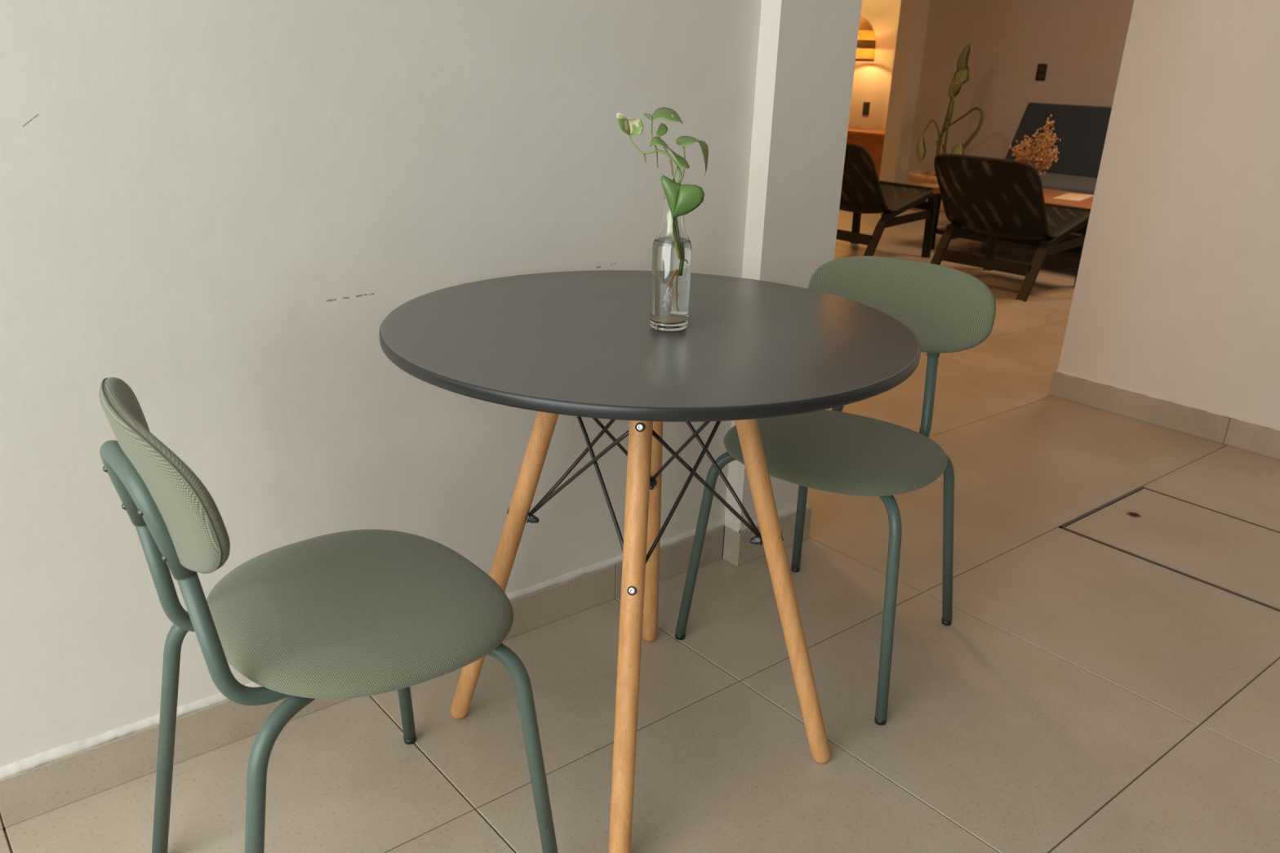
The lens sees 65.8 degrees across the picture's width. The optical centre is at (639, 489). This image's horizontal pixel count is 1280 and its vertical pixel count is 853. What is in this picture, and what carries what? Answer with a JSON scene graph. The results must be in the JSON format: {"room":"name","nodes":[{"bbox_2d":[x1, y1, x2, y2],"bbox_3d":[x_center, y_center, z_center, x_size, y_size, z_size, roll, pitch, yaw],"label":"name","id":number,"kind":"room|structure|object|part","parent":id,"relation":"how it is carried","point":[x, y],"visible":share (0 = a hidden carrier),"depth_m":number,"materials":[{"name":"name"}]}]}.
{"room":"dining room","nodes":[
{"label":"dining room","id":0,"kind":"room"},
{"bbox_2d":[0,0,761,780],"bbox_3d":[-1.103,-0.710,1.000,3.364,2.920,0.211,-17,30,-36],"label":"wall","id":1,"kind":"structure","parent":0,"point":[219,211],"depth_m":1.56,"materials":[{"name":"paint"}]},
{"bbox_2d":[0,527,724,830],"bbox_3d":[-0.858,0.445,1.617,2.732,0.086,0.012,-17,30,-36],"label":"baseboard","id":2,"kind":"structure","parent":1,"relation":"attached to","point":[28,794],"depth_m":1.69,"materials":[{"name":"brown tile"}]},
{"bbox_2d":[0,208,1279,852],"bbox_3d":[1.117,-0.800,4.870,11.400,0.120,13.500,-17,30,-36],"label":"floor","id":3,"kind":"structure","parent":0,"point":[1079,694],"depth_m":1.89,"materials":[{"name":"brown tile"}]},
{"bbox_2d":[98,377,558,852],"bbox_3d":[-0.414,0.217,1.318,0.461,0.773,0.479,-17,30,-36],"label":"dining chair","id":4,"kind":"object","parent":3,"relation":"on","point":[356,613],"visible":1,"depth_m":1.22,"materials":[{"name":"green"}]},
{"bbox_3d":[-0.540,-0.018,1.094,0.066,0.171,0.392,-15,28,-33],"label":"backrest","id":5,"kind":"part","parent":4,"relation":"part of","materials":[{"name":"green fabric"}]},
{"bbox_3d":[-0.593,0.346,1.418,0.262,0.426,0.021,-5,24,-15],"label":"leg","id":6,"kind":"part","parent":4,"relation":"part of","materials":[{"name":"grey"}]},
{"bbox_3d":[-0.416,0.439,1.220,0.021,0.426,0.262,13,26,24],"label":"leg","id":7,"kind":"part","parent":4,"relation":"part of","materials":[{"name":"grey"}]},
{"bbox_3d":[-0.376,0.148,1.320,0.368,0.041,0.419,-17,30,-36],"label":"seat","id":8,"kind":"part","parent":4,"relation":"part of","materials":[{"name":"green fabric"}]},
{"bbox_3d":[-0.402,0.285,1.570,0.021,0.425,0.233,2,24,0],"label":"leg","id":9,"kind":"part","parent":4,"relation":"part of","materials":[{"name":"grey"}]},
{"bbox_3d":[-0.216,0.382,1.363,0.233,0.425,0.021,6,24,10],"label":"leg","id":10,"kind":"part","parent":4,"relation":"part of","materials":[{"name":"grey"}]},
{"bbox_2d":[378,270,920,852],"bbox_3d":[0.004,0.098,1.632,0.788,0.762,0.788,-17,30,-36],"label":"dining table","id":11,"kind":"object","parent":3,"relation":"on","point":[579,344],"visible":0.98,"depth_m":1.42,"materials":[{"name":"grey paint"}]},
{"bbox_3d":[-0.217,0.086,1.663,0.243,0.744,0.034,5,24,7],"label":"leg","id":12,"kind":"part","parent":11,"relation":"part of","materials":[{"name":"brown wood"}]},
{"bbox_3d":[-0.013,0.195,1.431,0.034,0.744,0.243,3,24,3],"label":"leg","id":13,"kind":"part","parent":11,"relation":"part of","materials":[{"name":"brown wood"}]},
{"bbox_3d":[0.023,0.017,1.840,0.034,0.744,0.243,4,24,4],"label":"leg","id":14,"kind":"part","parent":11,"relation":"part of","materials":[{"name":"brown wood"}]},
{"bbox_2d":[649,191,691,331],"bbox_3d":[0.045,-0.327,1.409,0.057,0.196,0.057,-17,30,-36],"label":"glass bottle","id":15,"kind":"object","parent":11,"relation":"on","point":[671,257],"visible":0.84,"depth_m":1.40,"materials":[{"name":"clear glass"}]},
{"bbox_2d":[616,106,708,218],"bbox_3d":[0.032,-0.389,1.386,0.124,0.273,0.060,9,25,16],"label":"pothos cutting","id":16,"kind":"object","parent":15,"relation":"on","point":[682,199],"visible":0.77,"depth_m":1.34,"materials":[{"name":"green plant"}]},
{"bbox_3d":[0.014,-0.468,1.348,0.040,0.029,0.048,-17,30,-36],"label":"stem","id":17,"kind":"part","parent":16,"relation":"part of","materials":[{"name":"green plant"}]},
{"bbox_3d":[0.019,-0.484,1.350,0.005,0.039,0.016,-17,30,-36],"label":"stem","id":18,"kind":"part","parent":16,"relation":"part of","materials":[{"name":"green plant"}]},
{"bbox_3d":[0.045,-0.436,1.354,0.022,0.062,0.018,-17,30,-36],"label":"stem","id":19,"kind":"part","parent":16,"relation":"part of","materials":[{"name":"green plant"}]},
{"bbox_3d":[0.047,-0.429,1.351,0.009,0.030,0.003,-5,25,-16],"label":"stem","id":20,"kind":"part","parent":16,"relation":"part of","materials":[{"name":"green plant"}]},
{"bbox_3d":[0.058,-0.437,1.354,0.006,0.063,0.009,23,31,39],"label":"stem","id":21,"kind":"part","parent":16,"relation":"part of","materials":[{"name":"green plant"}]},
{"bbox_3d":[0.225,0.126,1.606,0.243,0.744,0.034,5,24,8],"label":"leg","id":22,"kind":"part","parent":11,"relation":"part of","materials":[{"name":"brown wood"}]},
{"bbox_2d":[675,255,995,725],"bbox_3d":[0.405,-0.041,1.970,0.479,0.773,0.461,18,29,33],"label":"dining chair","id":23,"kind":"object","parent":3,"relation":"on","point":[948,309],"visible":0.89,"depth_m":1.91,"materials":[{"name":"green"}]},
{"bbox_3d":[0.198,0.112,2.012,0.233,0.425,0.021,1,24,-3],"label":"leg","id":24,"kind":"part","parent":23,"relation":"part of","materials":[{"name":"grey"}]},
{"bbox_3d":[0.355,0.038,2.194,0.021,0.426,0.262,7,24,12],"label":"leg","id":25,"kind":"part","parent":23,"relation":"part of","materials":[{"name":"grey"}]},
{"bbox_3d":[0.379,-0.085,1.911,0.419,0.041,0.368,18,29,33],"label":"seat","id":26,"kind":"part","parent":23,"relation":"part of","materials":[{"name":"green fabric"}]},
{"bbox_3d":[0.431,0.190,1.851,0.021,0.425,0.233,-4,24,-13],"label":"leg","id":27,"kind":"part","parent":23,"relation":"part of","materials":[{"name":"grey"}]},
{"bbox_3d":[0.520,-0.370,1.979,0.392,0.171,0.066,18,29,33],"label":"backrest","id":28,"kind":"part","parent":23,"relation":"part of","materials":[{"name":"green fabric"}]},
{"bbox_3d":[0.579,0.113,2.040,0.262,0.426,0.021,-11,27,-27],"label":"leg","id":29,"kind":"part","parent":23,"relation":"part of","materials":[{"name":"grey"}]},
{"bbox_2d":[846,126,884,179],"bbox_3d":[2.291,-3.652,10.719,0.550,0.490,1.300,-17,30,-36],"label":"console table","id":30,"kind":"object","parent":3,"relation":"on","point":[873,140],"visible":0.06,"depth_m":10.21,"materials":[{"name":"orange wood"}]},
{"bbox_2d":[835,142,937,257],"bbox_3d":[1.385,-1.834,6.226,0.761,0.713,0.636,-17,30,-36],"label":"armchair","id":31,"kind":"object","parent":3,"relation":"on","point":[862,190],"visible":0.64,"depth_m":6.04,"materials":[{"name":"black wood"}]},
{"bbox_3d":[1.299,-1.825,6.569,0.494,0.410,0.052,-17,30,-36],"label":"leg","id":32,"kind":"part","parent":31,"relation":"part of","materials":[{"name":"black wood"}]},
{"bbox_3d":[1.561,-1.589,6.083,0.522,0.390,0.052,-17,30,-36],"label":"leg","id":33,"kind":"part","parent":31,"relation":"part of","materials":[{"name":"black wood"}]},
{"bbox_3d":[1.661,-1.682,6.129,0.468,0.078,0.020,-17,30,-36],"label":"rail","id":34,"kind":"part","parent":31,"relation":"part of","materials":[{"name":"black wood"}]},
{"bbox_3d":[1.668,-1.634,6.159,0.494,0.410,0.052,-17,30,-36],"label":"leg","id":35,"kind":"part","parent":31,"relation":"part of","materials":[{"name":"black wood"}]},
{"bbox_2d":[907,43,983,212],"bbox_3d":[2.542,-3.012,8.246,0.447,1.313,0.589,2,24,0],"label":"potted plant","id":36,"kind":"object","parent":3,"relation":"on","point":[921,178],"visible":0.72,"depth_m":8.21,"materials":[{"name":"plant"}]},
{"bbox_3d":[2.527,-2.572,8.516,0.448,0.292,0.448,-17,30,-36],"label":"pot","id":37,"kind":"part","parent":36,"relation":"part of","materials":[{"name":"ceramic"}]},
{"bbox_3d":[2.472,-3.051,8.352,0.157,0.145,0.020,14,26,25],"label":"stem","id":38,"kind":"part","parent":36,"relation":"part of","materials":[{"name":"green plant"}]},
{"bbox_3d":[2.556,-3.076,8.280,0.028,0.355,0.071,-17,30,-36],"label":"stem","id":39,"kind":"part","parent":36,"relation":"part of","materials":[{"name":"green plant"}]},
{"bbox_3d":[2.567,-3.049,8.236,0.022,0.440,0.074,13,26,23],"label":"stem","id":40,"kind":"part","parent":36,"relation":"part of","materials":[{"name":"green plant"}]},
{"bbox_3d":[2.575,-3.114,8.252,0.019,0.261,0.077,-13,28,-30],"label":"stem","id":41,"kind":"part","parent":36,"relation":"part of","materials":[{"name":"green plant"}]},
{"bbox_3d":[2.634,-2.958,8.107,0.106,0.354,0.374,-13,27,-30],"label":"stem","id":42,"kind":"part","parent":36,"relation":"part of","materials":[{"name":"green plant"}]},
{"bbox_2d":[930,153,1090,301],"bbox_3d":[2.046,-1.484,5.477,0.761,0.713,0.636,-17,30,-37],"label":"armchair","id":43,"kind":"object","parent":3,"relation":"on","point":[994,197],"visible":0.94,"depth_m":5.29,"materials":[{"name":"black leather"}]},
{"bbox_3d":[1.849,-1.430,5.742,0.522,0.390,0.052,-17,30,-37],"label":"leg","id":44,"kind":"part","parent":43,"relation":"part of","materials":[{"name":"black wood"}]},
{"bbox_3d":[1.947,-1.524,5.789,0.468,0.078,0.020,-17,30,-37],"label":"rail","id":45,"kind":"part","parent":43,"relation":"part of","materials":[{"name":"black wood"}]},
{"bbox_3d":[1.955,-1.476,5.819,0.494,0.410,0.052,-17,30,-37],"label":"leg","id":46,"kind":"part","parent":43,"relation":"part of","materials":[{"name":"black wood"}]},
{"bbox_3d":[2.226,-1.241,5.338,0.522,0.390,0.052,-17,30,-37],"label":"leg","id":47,"kind":"part","parent":43,"relation":"part of","materials":[{"name":"black wood"}]},
{"bbox_3d":[2.332,-1.286,5.415,0.494,0.410,0.052,-17,30,-37],"label":"leg","id":48,"kind":"part","parent":43,"relation":"part of","materials":[{"name":"black wood"}]},
{"bbox_3d":[2.324,-1.335,5.385,0.468,0.078,0.020,-17,30,-37],"label":"rail","id":49,"kind":"part","parent":43,"relation":"part of","materials":[{"name":"black wood"}]},
{"bbox_2d":[931,186,1093,258],"bbox_3d":[2.655,-1.657,6.296,0.680,0.402,1.440,-17,30,-36],"label":"coffee table","id":50,"kind":"object","parent":3,"relation":"on","point":[1028,244],"visible":0.16,"depth_m":6.25,"materials":[{"name":"brown wood"}]},
{"bbox_3d":[1.971,-1.791,6.600,0.028,0.362,0.028,-17,30,-36],"label":"leg","id":51,"kind":"part","parent":50,"relation":"part of","materials":[{"name":"black wood"}]},
{"bbox_2d":[933,226,1080,258],"bbox_3d":[2.653,-1.583,6.328,0.660,0.030,1.400,-17,30,-36],"label":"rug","id":52,"kind":"object","parent":50,"relation":"attached to","point":[1028,244],"depth_m":6.24,"materials":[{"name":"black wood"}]},
{"bbox_2d":[1052,192,1093,201],"bbox_3d":[2.715,-1.830,6.183,0.160,0.008,0.380,18,28,32],"label":"magazine","id":53,"kind":"object","parent":50,"relation":"on","point":[1067,197],"visible":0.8,"depth_m":6.14,"materials":[{"name":"beige paper"}]},
{"bbox_3d":[2.499,-1.991,6.370,0.110,0.140,0.110,-17,30,-36],"label":"vase","id":54,"kind":"object","parent":50,"relation":"on","visible":0},
{"bbox_2d":[1008,114,1061,175],"bbox_3d":[2.515,-2.162,6.310,0.174,0.459,0.382,-17,30,-36],"label":"dried flowers","id":55,"kind":"object","parent":54,"relation":"in","point":[1036,157],"visible":0.83,"depth_m":6.26,"materials":[{"name":"brown plant"}]},
{"bbox_2d":[1004,102,1111,194],"bbox_3d":[3.368,-2.139,6.827,0.872,0.901,2.100,-17,30,-36],"label":"television","id":56,"kind":"object","parent":3,"relation":"on","point":[1082,130],"visible":0.06,"depth_m":7.24,"materials":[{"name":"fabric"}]},
{"bbox_3d":[3.252,-2.001,6.786,0.580,0.194,2.100,-17,30,-36],"label":"seat","id":57,"kind":"part","parent":56,"relation":"part of","materials":[{"name":"fabric"}]},
{"bbox_2d":[1058,486,1279,612],"bbox_3d":[1.508,0.153,2.584,0.471,0.014,0.623,-17,30,-36],"label":"floor hatch","id":58,"kind":"object","parent":3,"relation":"in","point":[1240,557],"visible":0.98,"depth_m":2.61,"materials":[{"name":"brown tile"}]},
{"bbox_2d":[721,0,862,555],"bbox_3d":[0.264,-1.127,2.057,0.248,2.920,0.341,-17,30,-36],"label":"wall pillar","id":59,"kind":"structure","parent":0,"point":[806,54],"depth_m":2.09,"materials":[{"name":"paint"}]},
{"bbox_2d":[723,526,739,565],"bbox_3d":[0.226,0.136,2.403,0.012,0.087,0.049,-17,30,-36],"label":"baseboard","id":60,"kind":"structure","parent":59,"relation":"attached to","point":[730,549],"depth_m":2.40,"materials":[{"name":"brown tile"}]},
{"bbox_2d":[737,506,812,566],"bbox_3d":[0.334,0.114,2.461,0.258,0.088,0.012,-17,30,-36],"label":"baseboard","id":61,"kind":"structure","parent":59,"relation":"attached to","point":[748,552],"depth_m":2.44,"materials":[{"name":"brown tile"}]},
{"bbox_2d":[848,0,901,129],"bbox_3d":[2.401,-4.859,10.753,0.200,2.920,4.200,-17,30,-36],"label":"wall","id":62,"kind":"structure","parent":0,"point":[872,80],"depth_m":10.55,"materials":[{"name":"paint"}]},
{"bbox_2d":[862,102,870,115],"bbox_3d":[2.463,-4.154,10.768,0.013,0.135,0.085,-17,30,-36],"label":"power outlet","id":63,"kind":"object","parent":62,"relation":"attached to","point":[865,111],"visible":1,"depth_m":10.76,"materials":[{"name":"grey plastic"}]},
{"bbox_2d":[879,0,930,183],"bbox_3d":[2.508,-4.034,8.874,0.430,2.920,0.175,-17,30,-36],"label":"wall","id":64,"kind":"structure","parent":0,"point":[913,14],"depth_m":8.91,"materials":[{"name":"paint"}]},
{"bbox_2d":[906,0,1133,184],"bbox_3d":[4.482,-3.051,6.776,0.200,2.920,6.000,-17,30,-36],"label":"wall","id":65,"kind":"structure","parent":0,"point":[1081,42],"depth_m":8.26,"materials":[{"name":"paint"}]},
{"bbox_2d":[1035,63,1047,80],"bbox_3d":[3.270,-3.402,8.050,0.013,0.125,0.082,-17,30,-36],"label":"light switch","id":66,"kind":"object","parent":65,"relation":"attached to","point":[1042,68],"visible":1,"depth_m":8.04,"materials":[{"name":"black plastic"}]},
{"bbox_2d":[1056,0,1279,431],"bbox_3d":[3.443,-0.707,1.337,0.241,2.920,5.537,-17,30,-36],"label":"wall","id":67,"kind":"structure","parent":0,"point":[1175,300],"depth_m":3.23,"materials":[{"name":"paint"}]},
{"bbox_2d":[1048,371,1279,459],"bbox_3d":[2.326,-0.004,2.881,0.012,0.089,2.436,-17,30,-36],"label":"baseboard","id":68,"kind":"structure","parent":67,"relation":"attached to","point":[1264,441],"depth_m":3.42,"materials":[{"name":"brown tile"}]},
{"bbox_3d":[1.128,-3.442,3.645,11.200,0.100,13.900,-17,30,-36],"label":"ceiling","id":69,"kind":"structure","parent":0,"visible":0},
{"bbox_2d":[855,2,875,61],"bbox_3d":[2.296,-5.276,10.101,0.404,1.638,0.404,-17,30,-36],"label":"pendant lamp","id":70,"kind":"object","parent":69,"relation":"hanging from","point":[866,34],"visible":0.52,"depth_m":10.21,"materials":[{"name":"wicker"}]}
]}

